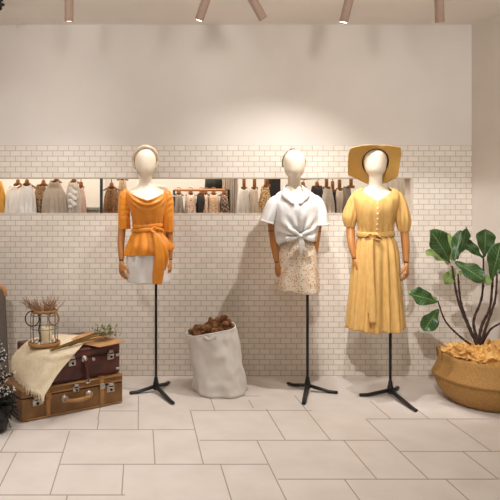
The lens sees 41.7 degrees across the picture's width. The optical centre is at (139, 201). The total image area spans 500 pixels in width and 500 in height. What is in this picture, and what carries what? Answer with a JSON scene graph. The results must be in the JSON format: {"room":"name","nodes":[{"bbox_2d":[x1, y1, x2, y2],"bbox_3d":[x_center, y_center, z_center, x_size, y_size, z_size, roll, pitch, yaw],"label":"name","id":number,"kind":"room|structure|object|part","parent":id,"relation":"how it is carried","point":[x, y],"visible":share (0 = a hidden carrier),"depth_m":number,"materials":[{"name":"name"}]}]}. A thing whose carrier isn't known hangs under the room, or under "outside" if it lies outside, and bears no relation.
{"room":"clothing store","nodes":[
{"label":"clothing store","id":0,"kind":"room"},
{"bbox_2d":[17,184,36,212],"bbox_3d":[-0.939,0.225,5.318,0.202,0.751,0.173,0,0,-12],"label":"shirt","id":1,"kind":"object","parent":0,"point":[26,201],"visible":0.28,"depth_m":5.27,"materials":[{"name":"white fabric"}]},
{"bbox_2d":[0,179,382,208],"bbox_3d":[0.260,0.180,6.560,4.720,2.400,0.080,0,0,0],"label":"wall","id":2,"kind":"structure","parent":0,"point":[172,184],"depth_m":6.52,"materials":[{"name":"white paint"}]},
{"bbox_2d":[0,25,471,375],"bbox_3d":[0.018,-0.013,5.130,5.235,2.787,0.120,0,0,0],"label":"wall","id":3,"kind":"structure","parent":0,"point":[223,264],"depth_m":5.07,"materials":[{"name":"tile"}]},
{"bbox_2d":[100,178,102,212],"bbox_3d":[-0.307,-0.049,5.093,0.022,0.276,0.035,0,0,0],"label":"trim","id":4,"kind":"structure","parent":3,"relation":"attached to","point":[101,179],"depth_m":5.07,"materials":[{"name":"black metal"}]},
{"bbox_2d":[0,177,412,213],"bbox_3d":[0.206,-0.050,5.131,3.913,0.290,0.127,0,0,0],"label":"trim","id":5,"kind":"structure","parent":3,"relation":"attached to","point":[408,181],"depth_m":5.07,"materials":[{"name":"beige"}]},
{"bbox_2d":[235,178,236,212],"bbox_3d":[0.761,-0.049,5.093,0.013,0.276,0.035,0,0,0],"label":"trim","id":6,"kind":"structure","parent":3,"relation":"attached to","point":[235,178],"depth_m":5.07,"materials":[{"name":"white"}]},
{"bbox_2d":[237,187,249,212],"bbox_3d":[0.874,0.252,5.423,0.138,0.751,0.167,0,0,-22],"label":"shirt","id":7,"kind":"object","parent":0,"point":[243,203],"visible":0.21,"depth_m":5.37,"materials":[{"name":"white fabric"}]},
{"bbox_2d":[0,376,499,499],"bbox_3d":[1.065,1.410,2.050,7.530,0.061,6.360,0,0,0],"label":"floor","id":8,"kind":"structure","parent":0,"point":[262,443],"depth_m":3.64,"materials":[{"name":"tile"}]},
{"bbox_2d":[0,284,8,373],"bbox_3d":[-1.133,0.995,4.772,0.332,0.770,0.084,0,0,0],"label":"leaning board","id":9,"kind":"object","parent":8,"relation":"on","point":[3,291],"visible":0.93,"depth_m":4.76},
{"bbox_3d":[-1.142,0.659,4.794,0.298,0.098,0.040,0,0,0],"label":"rail","id":10,"kind":"part","parent":9,"relation":"part of","materials":[{"name":"brown wood"}]},
{"bbox_2d":[0,409,8,432],"bbox_3d":[-0.905,1.308,3.865,0.240,0.145,0.240,0,0,0],"label":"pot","id":11,"kind":"object","parent":8,"relation":"on","point":[4,413],"depth_m":3.80,"materials":[{"name":"black"}]},
{"bbox_2d":[0,342,21,432],"bbox_3d":[-0.908,1.099,3.870,0.361,0.563,0.349,0,0,-43],"label":"shrub","id":12,"kind":"object","parent":8,"relation":"on","point":[6,406],"visible":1,"depth_m":3.84,"materials":[{"name":"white plant"}]},
{"bbox_2d":[0,372,121,421],"bbox_3d":[-0.543,1.277,4.372,0.745,0.202,0.534,0,0,-33],"label":"suitcase","id":13,"kind":"object","parent":8,"relation":"on","point":[106,389],"visible":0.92,"depth_m":4.18,"materials":[{"name":"brown leather"}]},
{"bbox_3d":[-0.558,1.208,4.395,0.745,0.055,0.470,0,0,-33],"label":"lid","id":14,"kind":"part","parent":13,"relation":"part of","materials":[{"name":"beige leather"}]},
{"bbox_2d":[17,332,120,383],"bbox_3d":[-0.489,1.090,4.448,0.553,0.228,0.519,0,0,-36],"label":"suitcase","id":15,"kind":"object","parent":13,"relation":"on","point":[88,361],"visible":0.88,"depth_m":4.29,"materials":[{"name":"leather"}]},
{"bbox_2d":[10,334,83,403],"bbox_3d":[-0.629,1.096,4.289,0.492,0.284,0.738,0,0,0],"label":"throw","id":16,"kind":"object","parent":15,"relation":"on","point":[36,368],"visible":0.84,"depth_m":4.09,"materials":[{"name":"beige fabric"}]},
{"bbox_2d":[25,307,60,347],"bbox_3d":[-0.649,0.838,4.300,0.232,0.242,0.218,0,0,0],"label":"wire lantern","id":17,"kind":"object","parent":16,"relation":"on","point":[57,341],"visible":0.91,"depth_m":4.24,"materials":[{"name":"brown metal"}]},
{"bbox_2d":[20,294,62,342],"bbox_3d":[-0.664,0.781,4.288,0.266,0.323,0.223,0,0,-39],"label":"twigs","id":18,"kind":"object","parent":17,"relation":"in","point":[37,307],"visible":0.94,"depth_m":4.29,"materials":[{"name":"brown plant"}]},
{"bbox_2d":[31,338,54,343],"bbox_3d":[-0.650,0.934,4.303,0.166,0.023,0.151,0,0,-43],"label":"pebbles","id":19,"kind":"object","parent":17,"relation":"in","point":[37,340],"visible":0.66,"depth_m":4.27,"materials":[{"name":"beige stone"}]},
{"bbox_2d":[28,338,60,347],"bbox_3d":[-0.643,0.947,4.300,0.218,0.024,0.218,0,0,0],"label":"tray","id":20,"kind":"object","parent":17,"relation":"on","point":[57,342],"depth_m":4.22,"materials":[{"name":"brown wood"}]},
{"bbox_2d":[41,325,51,343],"bbox_3d":[-0.631,0.885,4.300,0.074,0.122,0.074,0,0,0],"label":"candle","id":21,"kind":"object","parent":17,"relation":"in","point":[44,334],"visible":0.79,"depth_m":4.27,"materials":[{"name":"beige wax"}]},
{"bbox_3d":[-0.501,1.006,4.463,0.550,0.059,0.480,0,0,-36],"label":"lid","id":22,"kind":"part","parent":15,"relation":"part of","materials":[{"name":"leather"}]},
{"bbox_3d":[-0.367,1.044,4.252,0.046,0.046,0.022,0,0,-36],"label":"handle mount","id":23,"kind":"part","parent":15,"relation":"part of","materials":[{"name":"silver metal"}]},
{"bbox_3d":[-0.355,1.118,4.245,0.037,0.137,0.024,0,0,9],"label":"handle","id":24,"kind":"part","parent":15,"relation":"part of","materials":[{"name":"leather"}]},
{"bbox_2d":[49,322,124,351],"bbox_3d":[-0.301,0.899,4.332,0.419,0.135,0.615,0,0,15],"label":"bouquet","id":25,"kind":"object","parent":15,"relation":"on","point":[89,338],"visible":1,"depth_m":4.39,"materials":[{"name":"paper"}]},
{"bbox_3d":[-0.399,1.285,4.178,0.198,0.034,0.052,0,0,-33],"label":"handle","id":26,"kind":"part","parent":13,"relation":"part of","materials":[{"name":"brown leather"}]},
{"bbox_2d":[117,145,174,403],"bbox_3d":[0.055,0.484,4.587,0.420,1.791,0.519,0,0,-8],"label":"mannequin","id":27,"kind":"object","parent":8,"relation":"on","point":[148,252],"visible":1,"depth_m":4.57},
{"bbox_3d":[-0.121,0.190,4.646,0.092,0.462,0.074,0,0,-31],"label":"arm","id":28,"kind":"part","parent":27,"relation":"part of","materials":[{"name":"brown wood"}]},
{"bbox_3d":[0.056,0.189,4.651,0.243,0.070,0.211,0,0,0],"label":"sash","id":29,"kind":"part","parent":27,"relation":"part of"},
{"bbox_3d":[0.199,0.187,4.656,0.093,0.457,0.061,0,0,-22],"label":"arm","id":30,"kind":"part","parent":27,"relation":"part of","materials":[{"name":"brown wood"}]},
{"bbox_2d":[185,319,247,398],"bbox_3d":[0.552,1.133,4.668,0.436,0.487,0.384,0,0,35],"label":"canvas bag","id":31,"kind":"object","parent":8,"relation":"on","point":[215,358],"visible":0.85,"depth_m":4.52,"materials":[{"name":"white fabric"}]},
{"bbox_3d":[0.488,0.958,4.503,0.105,0.058,0.027,0,0,20],"label":"handle","id":32,"kind":"part","parent":31,"relation":"part of","materials":[{"name":"white fabric"}]},
{"label":"pine cone","id":33,"kind":"object","parent":31,"relation":"in","visible":0},
{"bbox_2d":[222,320,228,326],"bbox_3d":[0.611,0.873,4.586,0.048,0.052,0.052,0,0,-27],"label":"pine cone","id":34,"kind":"object","parent":33,"relation":"on","point":[225,323],"visible":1,"depth_m":4.57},
{"bbox_2d":[259,148,337,404],"bbox_3d":[1.136,0.493,4.654,0.441,1.772,0.477,0,0,-38],"label":"mannequin","id":35,"kind":"object","parent":8,"relation":"on","point":[295,216],"visible":1,"depth_m":4.58},
{"bbox_3d":[0.978,0.209,4.678,0.085,0.458,0.094,0,0,0],"label":"arm","id":36,"kind":"part","parent":35,"relation":"part of","materials":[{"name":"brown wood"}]},
{"bbox_3d":[1.286,0.200,4.658,0.079,0.436,0.077,0,0,0],"label":"arm","id":37,"kind":"part","parent":35,"relation":"part of","materials":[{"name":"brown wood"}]},
{"bbox_2d":[342,145,417,411],"bbox_3d":[1.677,0.491,4.477,0.453,1.778,0.551,0,0,3],"label":"mannequin","id":38,"kind":"object","parent":8,"relation":"on","point":[375,305],"visible":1,"depth_m":4.46},
{"bbox_3d":[1.523,0.191,4.582,0.092,0.424,0.087,0,0,27],"label":"arm","id":39,"kind":"part","parent":38,"relation":"part of","materials":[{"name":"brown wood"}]},
{"bbox_3d":[1.845,0.200,4.504,0.099,0.444,0.069,0,0,28],"label":"arm","id":40,"kind":"part","parent":38,"relation":"part of","materials":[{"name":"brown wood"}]},
{"bbox_2d":[431,345,499,412],"bbox_3d":[2.417,1.189,4.393,0.745,0.381,0.743,0,0,0],"label":"basket","id":41,"kind":"object","parent":8,"relation":"on","point":[468,384],"visible":0.81,"depth_m":4.19,"materials":[{"name":"brown wicker"}]},
{"bbox_3d":[2.085,1.044,4.473,0.025,0.095,0.116,0,0,13],"label":"handle","id":42,"kind":"part","parent":41,"relation":"part of","materials":[{"name":"brown wicker"}]},
{"bbox_2d":[439,341,459,353],"bbox_3d":[2.239,1.073,4.502,0.247,0.186,0.247,0,0,-3],"label":"crumpled paper","id":43,"kind":"object","parent":41,"relation":"in","point":[449,346],"visible":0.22,"depth_m":4.51,"materials":[{"name":"paper"}]},
{"bbox_2d":[408,226,499,345],"bbox_3d":[2.271,0.684,4.386,0.882,1.034,0.290,0,0,6],"label":"fiddle leaf fig","id":44,"kind":"object","parent":41,"relation":"in","point":[445,247],"visible":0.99,"depth_m":4.35,"materials":[{"name":"green plant"}]},
{"bbox_3d":[2.163,0.839,4.357,0.299,0.338,0.022,0,0,-9],"label":"stem","id":45,"kind":"part","parent":44,"relation":"part of","materials":[{"name":"brown plant"}]},
{"bbox_3d":[2.232,0.715,4.393,0.189,0.553,0.028,0,0,9],"label":"stem","id":46,"kind":"part","parent":44,"relation":"part of","materials":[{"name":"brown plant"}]},
{"bbox_3d":[2.261,0.735,4.414,0.134,0.471,0.031,0,0,33],"label":"stem","id":47,"kind":"part","parent":44,"relation":"part of","materials":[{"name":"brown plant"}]},
{"bbox_3d":[2.342,0.670,4.441,0.062,0.561,0.155,0,0,44],"label":"stem","id":48,"kind":"part","parent":44,"relation":"part of","materials":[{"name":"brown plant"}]},
{"bbox_3d":[2.352,0.738,4.359,0.112,0.472,0.035,0,0,22],"label":"stem","id":49,"kind":"part","parent":44,"relation":"part of","materials":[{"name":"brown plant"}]},
{"bbox_3d":[2.353,0.737,4.334,0.043,0.506,0.127,0,0,-40],"label":"stem","id":50,"kind":"part","parent":44,"relation":"part of","materials":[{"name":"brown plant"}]},
{"bbox_3d":[2.465,0.858,4.412,0.300,0.293,0.020,0,0,-13],"label":"stem","id":51,"kind":"part","parent":44,"relation":"part of","materials":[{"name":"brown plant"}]},
{"bbox_2d":[446,342,473,361],"bbox_3d":[2.235,1.060,4.389,0.239,0.185,0.244,0,0,-11],"label":"crumpled paper","id":52,"kind":"object","parent":41,"relation":"in","point":[457,353],"visible":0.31,"depth_m":4.38,"materials":[{"name":"paper"}]},
{"bbox_2d":[459,344,497,361],"bbox_3d":[2.288,1.042,4.319,0.238,0.182,0.227,0,0,21],"label":"crumpled paper","id":53,"kind":"object","parent":41,"relation":"in","point":[482,349],"visible":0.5,"depth_m":4.29,"materials":[{"name":"paper"}]},
{"bbox_2d":[470,350,499,365],"bbox_3d":[2.298,1.071,4.244,0.244,0.182,0.225,0,0,-41],"label":"crumpled paper","id":54,"kind":"object","parent":41,"relation":"in","point":[489,358],"visible":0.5,"depth_m":4.20,"materials":[{"name":"paper"}]},
{"bbox_2d":[495,352,499,365],"bbox_3d":[2.395,1.066,4.236,0.235,0.200,0.246,0,0,-32],"label":"crumpled paper","id":55,"kind":"object","parent":41,"relation":"in","point":[497,361],"visible":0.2,"depth_m":4.17,"materials":[{"name":"paper"}]},
{"bbox_2d":[494,343,499,353],"bbox_3d":[2.461,1.051,4.296,0.228,0.189,0.237,0,0,-26],"label":"crumpled paper","id":56,"kind":"object","parent":55,"relation":"on","point":[497,347],"visible":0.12,"depth_m":4.33,"materials":[{"name":"paper"}]},
{"bbox_3d":[2.538,1.059,4.506,0.221,0.176,0.230,0,0,-41],"label":"crumpled paper","id":57,"kind":"object","parent":41,"relation":"in","visible":0},
{"bbox_2d":[484,338,496,344],"bbox_3d":[2.435,1.059,4.526,0.222,0.195,0.231,0,0,39],"label":"crumpled paper","id":58,"kind":"object","parent":57,"relation":"on","point":[488,340],"visible":0.05,"depth_m":4.51,"materials":[{"name":"beige paper"}]},
{"bbox_3d":[2.319,1.071,4.529,0.270,0.180,0.213,0,0,-29],"label":"crumpled paper","id":59,"kind":"object","parent":41,"relation":"in","visible":0},
{"bbox_2d":[462,341,489,346],"bbox_3d":[2.320,1.059,4.438,0.237,0.202,0.238,0,0,3],"label":"crumpled paper","id":60,"kind":"object","parent":59,"relation":"on","point":[463,342],"visible":0.05,"depth_m":4.43,"materials":[{"name":"paper"}]},
{"bbox_2d":[0,0,499,24],"bbox_3d":[1.065,-1.447,2.030,7.530,0.080,6.320,0,0,0],"label":"ceiling","id":61,"kind":"structure","parent":0,"point":[14,12],"depth_m":4.75,"materials":[{"name":"paint"}]},
{"bbox_2d":[65,0,72,21],"bbox_3d":[-0.459,-1.289,4.146,0.063,0.237,0.102,0,0,0],"label":"spotlight","id":62,"kind":"object","parent":61,"relation":"attached to","point":[68,3],"visible":1,"depth_m":4.13,"materials":[{"name":"beige metal"}]},
{"bbox_2d":[195,0,209,21],"bbox_3d":[0.420,-1.290,4.147,0.136,0.235,0.060,0,0,35],"label":"spotlight","id":63,"kind":"object","parent":61,"relation":"attached to","point":[203,6],"visible":1,"depth_m":4.13,"materials":[{"name":"beige metal"}]},
{"bbox_2d":[248,0,266,20],"bbox_3d":[0.740,-1.292,4.147,0.182,0.230,0.060,0,0,-21],"label":"spotlight","id":64,"kind":"object","parent":61,"relation":"attached to","point":[256,6],"visible":1,"depth_m":4.13,"materials":[{"name":"beige metal"}]},
{"bbox_2d":[339,0,353,22],"bbox_3d":[1.348,-1.284,4.147,0.060,0.245,0.117,0,0,-41],"label":"spotlight","id":65,"kind":"object","parent":61,"relation":"attached to","point":[347,6],"visible":1,"depth_m":4.13,"materials":[{"name":"beige metal"}]},
{"bbox_2d":[434,0,444,22],"bbox_3d":[1.939,-1.285,4.146,0.060,0.244,0.110,0,0,34],"label":"spotlight","id":66,"kind":"object","parent":61,"relation":"attached to","point":[438,4],"visible":1,"depth_m":4.13,"materials":[{"name":"beige metal"}]},
{"bbox_2d":[322,187,334,212],"bbox_3d":[1.575,0.249,5.371,0.133,0.751,0.174,0,0,0],"label":"cardigan","id":67,"kind":"object","parent":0,"point":[327,197],"visible":0.28,"depth_m":5.32,"materials":[{"name":"grey fabric"}]},
{"bbox_2d":[342,187,350,212],"bbox_3d":[1.740,0.244,5.390,0.122,0.750,0.178,0,0,0],"label":"coat","id":68,"kind":"object","parent":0,"point":[346,191],"visible":0.23,"depth_m":5.35,"materials":[{"name":"grey fabric"}]},
{"bbox_2d":[383,179,403,194],"bbox_3d":[2.122,0.100,5.300,0.222,0.760,0.020,0,0,0],"label":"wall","id":69,"kind":"structure","parent":0,"point":[398,184],"depth_m":5.30,"materials":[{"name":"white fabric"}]},
{"bbox_2d":[472,15,499,340],"bbox_3d":[3.478,-0.013,2.026,0.146,2.787,6.550,0,0,-14],"label":"wall","id":70,"kind":"structure","parent":0,"point":[485,33],"depth_m":4.93,"materials":[{"name":"paint"}]},
{"bbox_3d":[0.250,-1.050,5.895,4.900,0.060,1.410,0,0,0],"label":"ceiling","id":71,"kind":"structure","parent":0,"visible":0},
{"bbox_2d":[205,179,221,188],"bbox_3d":[0.710,-0.562,6.100,0.192,0.915,0.192,0,0,0],"label":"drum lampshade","id":72,"kind":"object","parent":71,"relation":"hanging from","point":[209,183],"visible":0.32,"depth_m":6.02,"materials":[{"name":"black fabric"}]},
{"bbox_2d":[222,179,237,212],"bbox_3d":[0.843,0.180,5.980,0.149,2.380,0.040,0,0,0],"label":"curtain","id":73,"kind":"object","parent":71,"relation":"hanging from","point":[229,184],"visible":0.02,"depth_m":5.97,"materials":[{"name":"beige fabric"}]},
{"bbox_3d":[0.175,-0.665,5.420,4.250,0.709,0.022,0,0,0],"label":"rail","id":74,"kind":"object","parent":71,"relation":"hanging from","visible":0},
{"bbox_2d":[9,179,21,187],"bbox_3d":[-1.033,-0.226,5.420,0.155,0.219,0.039,0,0,0],"label":"hanger","id":75,"kind":"object","parent":74,"relation":"hanging from","point":[17,183],"visible":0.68,"depth_m":5.41,"materials":[{"name":"brown wood"}]},
{"bbox_2d":[0,181,5,212],"bbox_3d":[-1.216,0.197,5.418,0.182,0.751,0.173,0,0,13],"label":"blouse","id":76,"kind":"object","parent":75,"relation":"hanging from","point":[2,191],"visible":0.28,"depth_m":5.38,"materials":[{"name":"orange fabric"}]},
{"bbox_2d":[4,184,20,212],"bbox_3d":[-1.044,0.222,5.419,0.221,0.751,0.175,0,0,-14],"label":"blouse","id":77,"kind":"object","parent":75,"relation":"hanging from","point":[12,195],"visible":0.26,"depth_m":5.37,"materials":[{"name":"white fabric"}]},
{"bbox_2d":[17,179,36,187],"bbox_3d":[-0.939,-0.223,5.320,0.165,0.224,0.039,0,0,0],"label":"hanger","id":78,"kind":"object","parent":74,"relation":"hanging from","point":[26,183],"visible":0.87,"depth_m":5.31,"materials":[{"name":"brown wood"}]},
{"bbox_2d":[34,179,47,188],"bbox_3d":[-0.817,-0.222,5.420,0.165,0.225,0.039,0,0,0],"label":"hanger","id":79,"kind":"object","parent":74,"relation":"hanging from","point":[43,182],"visible":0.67,"depth_m":5.41,"materials":[{"name":"brown wood"}]},
{"bbox_2d":[34,184,45,212],"bbox_3d":[-0.839,0.224,5.419,0.167,0.751,0.170,0,0,44],"label":"jacket","id":80,"kind":"object","parent":79,"relation":"hanging from","point":[39,191],"visible":0.16,"depth_m":5.37,"materials":[{"name":"brown fabric"}]},
{"bbox_2d":[103,179,119,190],"bbox_3d":[-0.241,-0.214,5.420,0.145,0.242,0.039,0,0,0],"label":"hanger","id":81,"kind":"object","parent":74,"relation":"hanging from","point":[111,185],"visible":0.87,"depth_m":5.41,"materials":[{"name":"brown wood"}]},
{"bbox_2d":[103,188,118,212],"bbox_3d":[-0.237,0.248,5.421,0.169,0.751,0.168,0,0,39],"label":"jacket","id":82,"kind":"object","parent":81,"relation":"hanging from","point":[110,205],"visible":0.2,"depth_m":5.37,"materials":[{"name":"brown fabric"}]},
{"bbox_2d":[241,179,246,189],"bbox_3d":[0.881,-0.219,5.420,0.056,0.232,0.024,0,0,0],"label":"hanger","id":83,"kind":"object","parent":74,"relation":"hanging from","point":[243,187],"visible":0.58,"depth_m":5.41,"materials":[{"name":"brown wood"}]},
{"bbox_2d":[249,188,258,212],"bbox_3d":[0.962,0.252,5.421,0.114,0.751,0.170,0,0,-13],"label":"blouse","id":84,"kind":"object","parent":74,"relation":"hanging from","point":[253,194],"visible":0.29,"depth_m":5.37,"materials":[{"name":"beige fabric"}]},
{"bbox_2d":[251,179,257,189],"bbox_3d":[0.970,-0.219,5.420,0.056,0.232,0.024,0,0,0],"label":"hanger","id":85,"kind":"object","parent":74,"relation":"hanging from","point":[254,187],"visible":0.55,"depth_m":5.41,"materials":[{"name":"brown wood"}]},
{"bbox_2d":[264,179,269,186],"bbox_3d":[1.075,-0.230,5.420,0.056,0.211,0.024,0,0,0],"label":"hanger","id":86,"kind":"object","parent":74,"relation":"hanging from","point":[266,184],"visible":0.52,"depth_m":5.41,"materials":[{"name":"brown wood"}]},
{"bbox_2d":[259,186,270,212],"bbox_3d":[1.059,0.235,5.422,0.137,0.751,0.174,0,0,-11],"label":"dress","id":87,"kind":"object","parent":86,"relation":"hanging from","point":[265,193],"visible":0.23,"depth_m":5.38,"materials":[{"name":"beige fabric"}]},
{"bbox_2d":[323,179,329,188],"bbox_3d":[1.565,-0.221,5.370,0.060,0.229,0.024,0,0,0],"label":"hanger","id":88,"kind":"object","parent":74,"relation":"hanging from","point":[326,180],"visible":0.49,"depth_m":5.36,"materials":[{"name":"brown wood"}]},
{"bbox_2d":[331,179,335,191],"bbox_3d":[1.642,-0.209,5.460,0.060,0.252,0.024,0,0,0],"label":"hanger","id":89,"kind":"object","parent":74,"relation":"hanging from","point":[332,181],"visible":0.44,"depth_m":5.45,"materials":[{"name":"brown wood"}]},
{"bbox_2d":[333,190,335,212],"bbox_3d":[1.642,0.272,5.459,0.108,0.751,0.173,0,0,4],"label":"jacket","id":90,"kind":"object","parent":89,"relation":"hanging from","point":[334,193],"visible":0.05,"depth_m":5.41,"materials":[{"name":"black fabric"}]},
{"bbox_2d":[336,189,342,212],"bbox_3d":[1.689,0.265,5.418,0.109,0.751,0.174,0,0,-6],"label":"shirt","id":91,"kind":"object","parent":74,"relation":"hanging from","point":[339,194],"visible":0.27,"depth_m":5.37,"materials":[{"name":"beige fabric"}]},
{"bbox_2d":[336,179,342,190],"bbox_3d":[1.690,-0.215,5.420,0.060,0.240,0.024,0,0,0],"label":"hanger","id":92,"kind":"object","parent":74,"relation":"hanging from","point":[339,188],"visible":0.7,"depth_m":5.41,"materials":[{"name":"brown wood"}]},
{"bbox_2d":[347,179,354,187],"bbox_3d":[1.777,-0.225,5.390,0.060,0.220,0.024,0,0,0],"label":"hanger","id":93,"kind":"object","parent":74,"relation":"hanging from","point":[350,185],"visible":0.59,"depth_m":5.38,"materials":[{"name":"brown wood"}]},
{"bbox_3d":[-0.151,-0.258,5.520,0.105,0.154,0.039,0,0,0],"label":"hanger","id":94,"kind":"object","parent":74,"relation":"hanging from","visible":0},
{"bbox_2d":[118,179,126,193],"bbox_3d":[-0.150,0.172,5.521,0.115,0.751,0.177,0,0,0],"label":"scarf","id":95,"kind":"object","parent":94,"relation":"hanging from","point":[122,183],"visible":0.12,"depth_m":5.47,"materials":[{"name":"beige fabric"}]},
{"bbox_3d":[-0.507,-0.226,5.500,0.065,0.218,0.039,0,0,0],"label":"hanger","id":96,"kind":"object","parent":74,"relation":"hanging from","visible":0},
{"bbox_2d":[80,187,86,212],"bbox_3d":[-0.508,0.242,5.498,0.113,0.751,0.171,0,0,17],"label":"garment","id":97,"kind":"object","parent":96,"relation":"hanging from","point":[84,209],"visible":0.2,"depth_m":5.46,"materials":[{"name":"pink fabric"}]},
{"bbox_3d":[-0.699,-0.246,5.360,0.095,0.179,0.039,0,0,0],"label":"hanger","id":98,"kind":"object","parent":74,"relation":"hanging from","visible":0},
{"bbox_2d":[41,180,67,212],"bbox_3d":[-0.717,0.193,5.360,0.283,0.751,0.173,0,0,-4],"label":"dress","id":99,"kind":"object","parent":98,"relation":"hanging from","point":[54,200],"visible":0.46,"depth_m":5.31,"materials":[{"name":"beige fabric"}]},
{"bbox_3d":[-0.559,-0.245,5.420,0.095,0.181,0.039,0,0,0],"label":"hanger","id":100,"kind":"object","parent":74,"relation":"hanging from","visible":0},
{"bbox_2d":[66,181,81,212],"bbox_3d":[-0.564,0.195,5.419,0.176,0.751,0.175,0,0,43],"label":"dress","id":101,"kind":"object","parent":100,"relation":"hanging from","point":[75,209],"visible":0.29,"depth_m":5.38,"materials":[{"name":"grey fabric"}]},
{"bbox_2d":[68,183,76,207],"bbox_3d":[-0.564,-0.054,5.345,0.076,0.216,0.020,0,0,0],"label":"scarf","id":102,"kind":"object","parent":101,"relation":"hanging from","point":[73,185],"visible":1,"depth_m":5.34,"materials":[{"name":"white fabric"}]},
{"bbox_3d":[0.250,1.410,5.915,4.900,0.060,1.370,0,0,0],"label":"floor","id":103,"kind":"structure","parent":0,"visible":0},
{"bbox_2d":[78,179,104,206],"bbox_3d":[-0.476,0.405,6.278,0.250,1.950,0.284,0,0,0],"label":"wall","id":104,"kind":"structure","parent":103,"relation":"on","point":[92,186],"depth_m":6.17,"materials":[{"name":"white paint"}]},
{"bbox_2d":[86,207,99,212],"bbox_3d":[-0.424,0.713,5.750,0.137,1.335,0.280,0,0,0],"label":"cabinet","id":105,"kind":"object","parent":103,"relation":"on","point":[89,209],"visible":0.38,"depth_m":5.62,"materials":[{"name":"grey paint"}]},
{"bbox_2d":[173,189,229,212],"bbox_3d":[0.562,0.629,5.850,0.526,1.502,0.440,0,0,0],"label":"rack","id":106,"kind":"object","parent":103,"relation":"on","point":[174,190],"visible":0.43,"depth_m":5.84,"materials":[{"name":"orange metal"}]},
{"bbox_2d":[184,193,195,212],"bbox_3d":[0.464,0.219,5.851,0.134,0.601,0.231,0,0,-3],"label":"dress","id":107,"kind":"object","parent":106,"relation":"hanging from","point":[190,201],"visible":0.21,"depth_m":5.78,"materials":[{"name":"beige fabric"}]},
{"bbox_2d":[185,187,195,195],"bbox_3d":[0.462,-0.094,5.850,0.095,0.082,0.039,0,0,0],"label":"hanger","id":108,"kind":"object","parent":106,"relation":"hanging from","point":[190,192],"visible":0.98,"depth_m":5.84,"materials":[{"name":"brown wood"}]},
{"bbox_3d":[0.799,0.630,5.850,0.051,1.501,0.440,0,0,0],"label":"frame","id":109,"kind":"part","parent":106,"relation":"part of","materials":[{"name":"black metal"}]},
{"bbox_3d":[0.354,-0.094,5.850,0.095,0.082,0.039,0,0,0],"label":"hanger","id":110,"kind":"object","parent":106,"relation":"hanging from","visible":0},
{"bbox_2d":[174,193,183,212],"bbox_3d":[0.355,0.219,5.853,0.112,0.601,0.230,0,0,-6],"label":"garment","id":111,"kind":"object","parent":110,"relation":"hanging from","point":[178,208],"visible":0.27,"depth_m":5.79,"materials":[{"name":"grey fabric"}]},
{"bbox_3d":[0.672,-0.094,5.850,0.095,0.082,0.039,0,0,0],"label":"hanger","id":112,"kind":"object","parent":106,"relation":"hanging from","visible":0},
{"bbox_2d":[208,193,219,212],"bbox_3d":[0.672,0.219,5.848,0.143,0.601,0.231,0,0,0],"label":"dress","id":113,"kind":"object","parent":112,"relation":"hanging from","point":[214,203],"visible":0.23,"depth_m":5.78,"materials":[{"name":"beige fabric"}]},
{"bbox_3d":[0.768,-0.094,5.850,0.095,0.082,0.039,0,0,0],"label":"hanger","id":114,"kind":"object","parent":106,"relation":"hanging from","visible":0},
{"bbox_2d":[220,193,228,212],"bbox_3d":[0.767,0.219,5.848,0.107,0.601,0.235,0,0,0],"label":"dress","id":115,"kind":"object","parent":114,"relation":"hanging from","point":[224,206],"visible":0.34,"depth_m":5.79,"materials":[{"name":"brown fabric"}]},
{"bbox_3d":[0.596,-0.094,5.850,0.095,0.082,0.039,0,0,0],"label":"hanger","id":116,"kind":"object","parent":106,"relation":"hanging from","visible":0},
{"bbox_2d":[203,194,208,212],"bbox_3d":[0.597,0.219,5.848,0.082,0.601,0.232,0,0,4],"label":"blouse","id":117,"kind":"object","parent":116,"relation":"hanging from","point":[206,207],"visible":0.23,"depth_m":5.78,"materials":[{"name":"fabric"}]},
{"bbox_2d":[264,179,280,196],"bbox_3d":[1.220,0.570,5.894,0.110,1.620,0.212,0,0,0],"label":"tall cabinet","id":118,"kind":"object","parent":103,"relation":"on","point":[275,184],"visible":0.02,"depth_m":5.79,"materials":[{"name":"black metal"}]},
{"bbox_3d":[1.220,0.570,5.794,0.100,1.580,0.012,0,0,0],"label":"door","id":119,"kind":"part","parent":118,"relation":"part of","materials":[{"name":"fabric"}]},
{"bbox_3d":[0.167,0.618,5.470,0.240,1.524,0.240,0,0,0],"label":"stand","id":120,"kind":"object","parent":103,"relation":"on","visible":0},
{"bbox_2d":[154,185,173,195],"bbox_3d":[0.167,-0.098,5.470,0.284,0.101,0.284,0,0,0],"label":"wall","id":121,"kind":"structure","parent":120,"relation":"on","point":[163,187],"depth_m":5.41,"materials":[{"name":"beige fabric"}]},
{"bbox_3d":[1.519,-0.608,5.700,0.224,0.824,0.024,0,0,0],"label":"rail","id":122,"kind":"object","parent":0,"visible":0},
{"bbox_2d":[311,179,320,188],"bbox_3d":[1.576,-0.169,5.700,0.105,0.105,0.039,0,0,0],"label":"hanger","id":123,"kind":"object","parent":122,"relation":"hanging from","point":[316,185],"visible":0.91,"depth_m":5.69,"materials":[{"name":"brown wood"}]},
{"bbox_2d":[311,186,322,198],"bbox_3d":[1.576,0.229,5.702,0.188,0.751,0.178,0,0,0],"label":"jacket","id":124,"kind":"object","parent":123,"relation":"hanging from","point":[317,191],"visible":0.09,"depth_m":5.66,"materials":[{"name":"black fabric"}]},
{"bbox_3d":[0.560,-0.094,5.850,0.095,0.082,0.039,0,0,0],"label":"hanger","id":125,"kind":"object","parent":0,"visible":0},
{"bbox_2d":[196,193,204,212],"bbox_3d":[0.562,0.219,5.847,0.122,0.601,0.234,0,0,-3],"label":"jacket","id":126,"kind":"object","parent":125,"relation":"hanging from","point":[200,202],"visible":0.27,"depth_m":5.78,"materials":[{"name":"black fabric"}]}
]}

